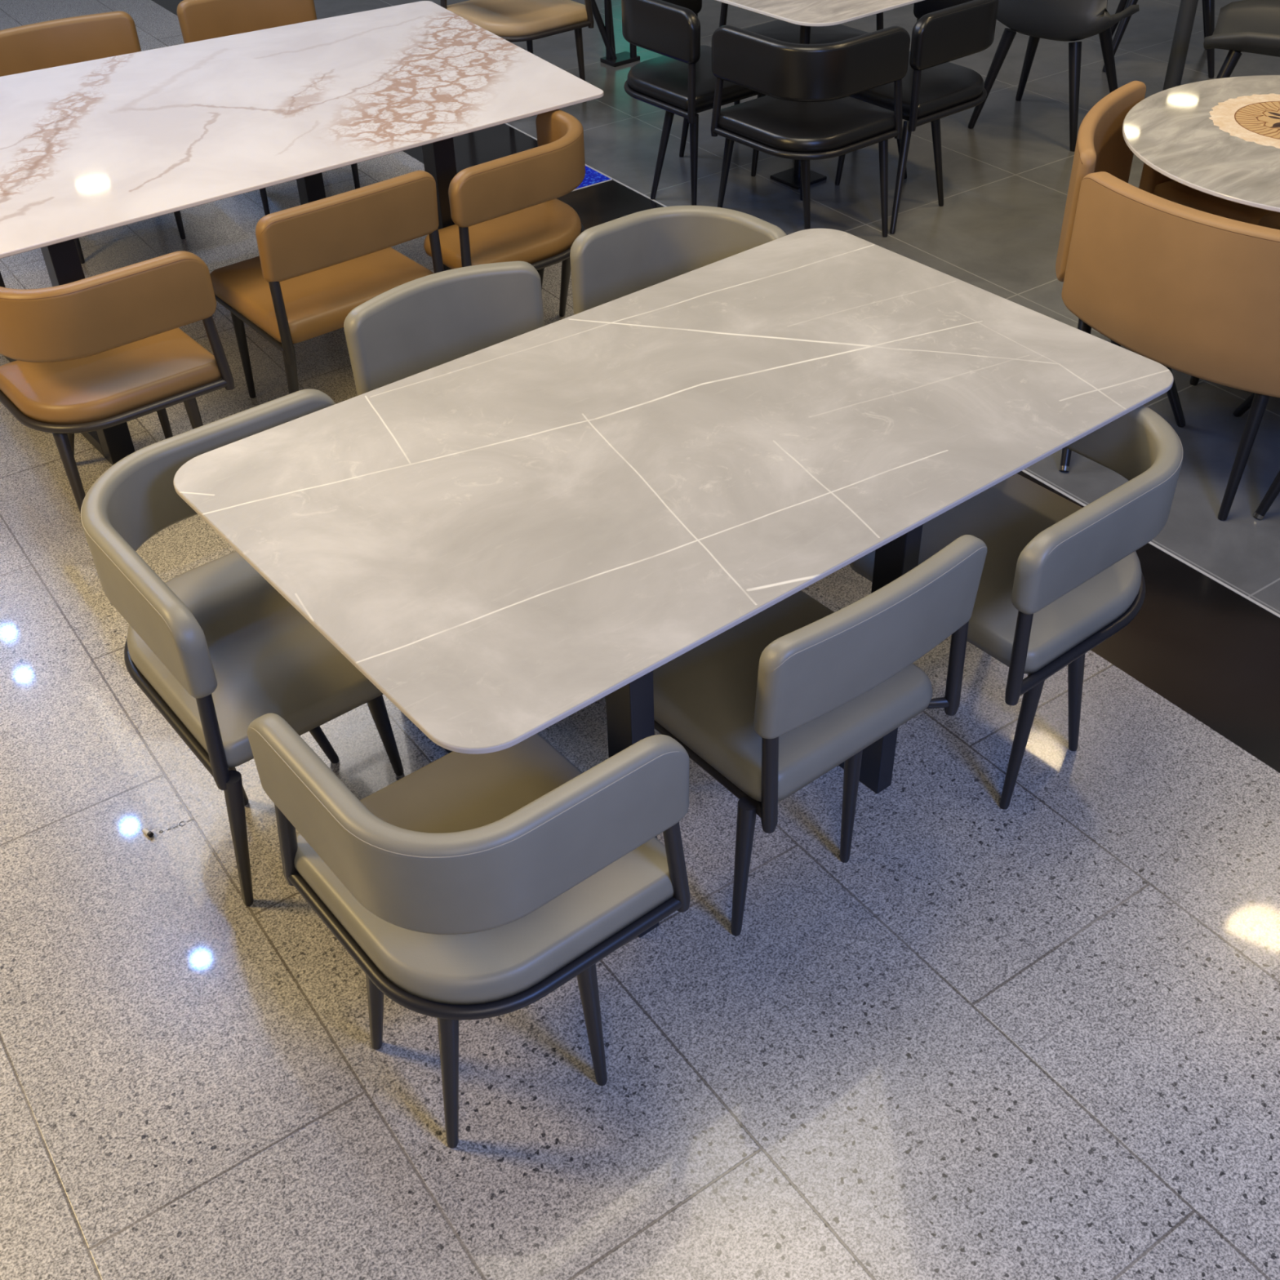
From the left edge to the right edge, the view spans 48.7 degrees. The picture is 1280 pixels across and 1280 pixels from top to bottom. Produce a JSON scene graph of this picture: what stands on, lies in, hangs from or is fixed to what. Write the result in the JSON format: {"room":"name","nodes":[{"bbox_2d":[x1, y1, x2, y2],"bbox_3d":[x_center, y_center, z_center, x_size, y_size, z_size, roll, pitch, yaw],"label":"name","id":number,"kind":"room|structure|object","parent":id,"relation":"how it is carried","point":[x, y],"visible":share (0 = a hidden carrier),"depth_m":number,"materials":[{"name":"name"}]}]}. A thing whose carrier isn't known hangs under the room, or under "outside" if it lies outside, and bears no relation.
{"room":"store","nodes":[
{"label":"store","id":0,"kind":"room"},
{"bbox_2d":[575,165,610,189],"bbox_3d":[-0.298,-1.993,6.079,0.221,0.020,0.323,-25,44,-26],"label":"trim","id":1,"kind":"structure","parent":0,"point":[592,176],"depth_m":6.03,"materials":[{"name":"blue tile"}]},
{"bbox_2d":[571,178,612,191],"bbox_3d":[-0.205,-1.919,5.969,0.221,0.003,0.010,-25,44,-26],"label":"trim","id":2,"kind":"structure","parent":1,"relation":"on","point":[611,179],"depth_m":5.97,"materials":[{"name":"grey metal"}]},
{"bbox_2d":[0,0,1279,1279],"bbox_3d":[-3.425,-0.186,3.962,7.441,0.020,17.447,-25,44,-26],"label":"floor","id":3,"kind":"structure","parent":0,"point":[1037,1037],"depth_m":2.70,"materials":[{"name":"stone"}]},
{"bbox_2d":[0,10,185,263],"bbox_3d":[-2.105,-1.929,5.451,0.606,0.758,0.555,-22,43,-24],"label":"chair","id":4,"kind":"object","parent":3,"relation":"on","point":[82,38],"visible":0.42,"depth_m":5.42,"materials":[{"name":"beige leather"}]},
{"bbox_2d":[0,250,234,514],"bbox_3d":[-1.486,-0.729,3.943,0.550,0.762,0.596,-28,46,-28],"label":"chair","id":5,"kind":"object","parent":3,"relation":"on","point":[108,349],"visible":0.96,"depth_m":3.73,"materials":[{"name":"beige leather"}]},
{"bbox_2d":[142,827,153,837],"bbox_3d":[-1.077,0.421,3.094,0.025,0.012,0.012,25,46,30],"label":"stub","id":6,"kind":"object","parent":3,"relation":"on","point":[146,831],"visible":1,"depth_m":3.09,"materials":[{"name":"white paper"}]},
{"bbox_2d":[159,819,193,833],"bbox_3d":[-1.021,0.409,3.115,0.077,0.001,0.015,-19,42,-20],"label":"ink marks","id":7,"kind":"object","parent":3,"relation":"on","point":[190,820],"visible":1,"depth_m":3.11,"materials":[{"name":"black"}]},
{"bbox_2d":[80,388,404,906],"bbox_3d":[-0.745,-0.005,3.024,0.659,0.753,0.641,-28,46,-28],"label":"chair","id":8,"kind":"object","parent":3,"relation":"on","point":[214,646],"visible":0.72,"depth_m":2.84,"materials":[{"name":"grey leather"}]},
{"bbox_2d":[176,0,359,215],"bbox_3d":[-1.459,-2.188,5.746,0.563,0.758,0.535,-22,43,-24],"label":"chair","id":9,"kind":"object","parent":3,"relation":"on","point":[198,20],"visible":0.15,"depth_m":5.69,"materials":[{"name":"beige leather"}]},
{"bbox_2d":[0,0,604,465],"bbox_3d":[-1.287,-1.472,4.859,2.052,0.750,1.569,-23,44,-24],"label":"dining table","id":10,"kind":"object","parent":3,"relation":"on","point":[91,147],"visible":0.68,"depth_m":4.53,"materials":[{"name":"white stone"}]},
{"bbox_2d":[209,170,444,398],"bbox_3d":[-0.964,-1.073,4.347,0.571,0.761,0.540,-28,46,-28],"label":"chair","id":11,"kind":"object","parent":3,"relation":"on","point":[317,261],"visible":0.87,"depth_m":4.10,"materials":[{"name":"beige leather"}]},
{"bbox_2d":[343,261,544,395],"bbox_3d":[-0.373,-0.481,3.579,0.535,0.774,0.503,-23,44,-24],"label":"chair","id":12,"kind":"object","parent":3,"relation":"on","point":[415,326],"visible":0.41,"depth_m":3.52,"materials":[{"name":"grey leather"}]},
{"bbox_2d":[247,713,690,1148],"bbox_3d":[-0.271,0.417,2.475,0.535,0.760,0.535,-28,46,-28],"label":"chair","id":13,"kind":"object","parent":3,"relation":"on","point":[464,886],"visible":0.98,"depth_m":2.26,"materials":[{"name":"grey leather"}]},
{"bbox_2d":[423,109,585,316],"bbox_3d":[-0.418,-1.265,4.587,0.595,0.737,0.374,-28,46,-28],"label":"chair","id":14,"kind":"object","parent":3,"relation":"on","point":[508,208],"visible":0.87,"depth_m":4.39,"materials":[{"name":"beige leather"}]},
{"bbox_2d":[173,228,1173,937],"bbox_3d":[0.115,-0.165,3.186,1.872,0.750,1.124,-28,46,-28],"label":"dining table","id":15,"kind":"object","parent":3,"relation":"on","point":[507,539],"visible":0.9,"depth_m":2.82,"materials":[{"name":"grey stone"}]},
{"bbox_2d":[569,205,786,315],"bbox_3d":[0.130,-0.762,3.919,0.460,0.757,0.445,-28,46,-28],"label":"chair","id":16,"kind":"object","parent":3,"relation":"on","point":[613,260],"visible":0.22,"depth_m":3.81,"materials":[{"name":"grey leather"}]},
{"bbox_2d":[653,534,986,936],"bbox_3d":[0.265,0.084,2.865,0.564,0.758,0.595,-28,46,-28],"label":"chair","id":17,"kind":"object","parent":3,"relation":"on","point":[796,691],"visible":0.89,"depth_m":2.63,"materials":[{"name":"grey leather"}]},
{"bbox_2d":[849,404,1182,809],"bbox_3d":[0.807,-0.129,3.130,0.615,0.734,0.550,-28,46,-28],"label":"chair","id":18,"kind":"object","parent":3,"relation":"on","point":[1060,578],"visible":0.73,"depth_m":2.93,"materials":[{"name":"grey leather"}]},
{"bbox_2d":[151,0,1279,773],"bbox_3d":[-0.271,-1.637,5.637,0.829,0.020,17.447,-25,44,-26],"label":"floor strip","id":19,"kind":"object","parent":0,"point":[1208,650],"depth_m":3.54,"materials":[{"name":"black tile"}]},
{"bbox_2d":[313,0,1279,614],"bbox_3d":[3.586,-3.412,7.686,9.288,0.020,17.447,-25,44,-26],"label":"floor","id":20,"kind":"structure","parent":0,"point":[997,229],"depth_m":5.91,"materials":[{"name":"grey tile"}]},
{"bbox_2d":[440,0,594,80],"bbox_3d":[-0.571,-2.883,6.574,0.535,0.759,0.535,-28,46,-28],"label":"chair","id":21,"kind":"object","parent":20,"relation":"on","point":[512,20],"visible":0.62,"depth_m":6.46,"materials":[{"name":"beige leather"}]},
{"bbox_2d":[504,123,666,206],"bbox_3d":[-2.047,-3.653,8.188,0.015,0.003,10.083,-25,44,-26],"label":"trim","id":22,"kind":"structure","parent":20,"relation":"on","point":[602,173],"depth_m":6.02,"materials":[{"name":"grey metal"}]},
{"bbox_2d":[591,0,639,66],"bbox_3d":[-0.204,-3.331,7.117,0.520,0.766,0.500,-28,46,-28],"label":"folding stand","id":23,"kind":"object","parent":20,"relation":"on","point":[606,31],"visible":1,"depth_m":7.21,"materials":[{"name":"black metal"}]},
{"bbox_2d":[621,0,766,205],"bbox_3d":[0.216,-2.263,5.776,0.578,0.760,0.565,-28,46,-28],"label":"chair","id":24,"kind":"object","parent":20,"relation":"on","point":[681,82],"visible":0.91,"depth_m":5.58,"materials":[{"name":"black leather"}]},
{"bbox_2d":[719,2,883,105],"bbox_3d":[0.694,-2.568,6.133,0.535,0.759,0.535,-28,46,-28],"label":"chair","id":25,"kind":"object","parent":20,"relation":"on","point":[780,30],"visible":0.2,"depth_m":6.08,"materials":[{"name":"black leather"}]},
{"bbox_2d":[711,25,910,236],"bbox_3d":[0.619,-1.948,5.371,0.535,0.762,0.657,-28,46,-28],"label":"chair","id":26,"kind":"object","parent":20,"relation":"on","point":[807,112],"visible":1,"depth_m":5.15,"materials":[{"name":"black leather"}]},
{"bbox_2d":[715,0,924,189],"bbox_3d":[0.696,-2.265,5.765,0.760,0.750,0.790,-28,46,-28],"label":"dining table","id":27,"kind":"object","parent":20,"relation":"on","point":[806,14],"visible":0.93,"depth_m":5.32,"materials":[{"name":"stone"}]},
{"bbox_2d":[835,0,999,233],"bbox_3d":[1.054,-2.153,5.609,0.693,0.762,0.598,-28,46,-28],"label":"chair","id":28,"kind":"object","parent":20,"relation":"on","point":[934,88],"visible":0.9,"depth_m":5.43,"materials":[{"name":"black leather"}]},
{"bbox_2d":[968,0,1139,151],"bbox_3d":[1.804,-2.630,6.137,0.577,0.804,0.556,26,47,30],"label":"shell chair","id":29,"kind":"object","parent":20,"relation":"on","point":[1064,20],"visible":0.89,"depth_m":5.97,"materials":[{"name":"black leather"}]},
{"bbox_2d":[1055,80,1199,471],"bbox_3d":[1.413,-1.134,4.316,0.973,0.790,0.632,-28,46,-28],"label":"tub chair","id":30,"kind":"object","parent":20,"relation":"on","point":[1101,145],"visible":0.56,"depth_m":4.30,"materials":[{"name":"leather"}]},
{"bbox_2d":[1022,469,1279,617],"bbox_3d":[2.683,0.866,2.407,0.014,0.003,7.364,-25,44,-26],"label":"trim","id":31,"kind":"structure","parent":20,"relation":"on","point":[1023,470],"depth_m":3.78,"materials":[{"name":"grey metal"}]},
{"bbox_2d":[1102,0,1214,78],"bbox_3d":[2.587,-3.232,6.853,0.577,0.804,0.556,9,40,13],"label":"shell chair","id":32,"kind":"object","parent":20,"relation":"on","point":[1208,6],"visible":0.62,"depth_m":6.83,"materials":[{"name":"grey plastic"}]},
{"bbox_2d":[1061,171,1279,520],"bbox_3d":[1.784,-0.827,3.920,0.967,0.787,0.812,-9,39,-8],"label":"tub chair","id":33,"kind":"object","parent":20,"relation":"on","point":[1184,289],"visible":0.99,"depth_m":3.78,"materials":[{"name":"leather"}]},
{"bbox_2d":[1162,0,1198,90],"bbox_3d":[2.404,-2.713,6.242,0.400,0.765,0.400,-28,46,-28],"label":"pedestal table","id":34,"kind":"object","parent":20,"relation":"on","point":[1188,8],"visible":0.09,"depth_m":6.26,"materials":[{"name":"black metal"}]},
{"bbox_2d":[1122,75,1279,212],"bbox_3d":[2.029,-1.167,4.352,1.180,0.751,1.180,-28,46,-28],"label":"round table","id":35,"kind":"object","parent":20,"relation":"on","point":[1219,137],"visible":0.96,"depth_m":4.16,"materials":[{"name":"grey stone"}]},
{"bbox_2d":[1234,101,1279,139],"bbox_3d":[1.972,-1.555,4.237,0.362,0.001,0.362,-28,46,-28],"label":"print","id":36,"kind":"object","parent":35,"relation":"on","point":[1261,119],"depth_m":4.26,"materials":[{"name":"brown"}]},
{"bbox_2d":[1267,115,1279,119],"bbox_3d":[1.916,-1.577,4.266,0.018,0.001,0.045,-28,46,-28],"label":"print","id":37,"kind":"object","parent":35,"relation":"on","point":[1268,117],"depth_m":4.27,"materials":[{"name":"brown"}]},
{"bbox_2d":[1268,111,1279,115],"bbox_3d":[1.931,-1.594,4.287,0.018,0.001,0.061,-28,46,-28],"label":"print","id":38,"kind":"object","parent":35,"relation":"on","point":[1270,113],"depth_m":4.29,"materials":[{"name":"brown"}]},
{"bbox_2d":[1138,162,1279,229],"bbox_3d":[2.162,-1.350,4.597,0.611,0.723,0.894,-28,46,-28],"label":"tub chair","id":39,"kind":"object","parent":20,"relation":"on","point":[1152,181],"visible":0.12,"depth_m":4.55,"materials":[{"name":"leather"}]},
{"bbox_2d":[1203,0,1279,79],"bbox_3d":[2.658,-2.456,5.889,0.556,0.804,0.577,16,42,20],"label":"shell chair","id":40,"kind":"object","parent":20,"relation":"on","point":[1251,26],"visible":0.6,"depth_m":5.98,"materials":[{"name":"black leather"}]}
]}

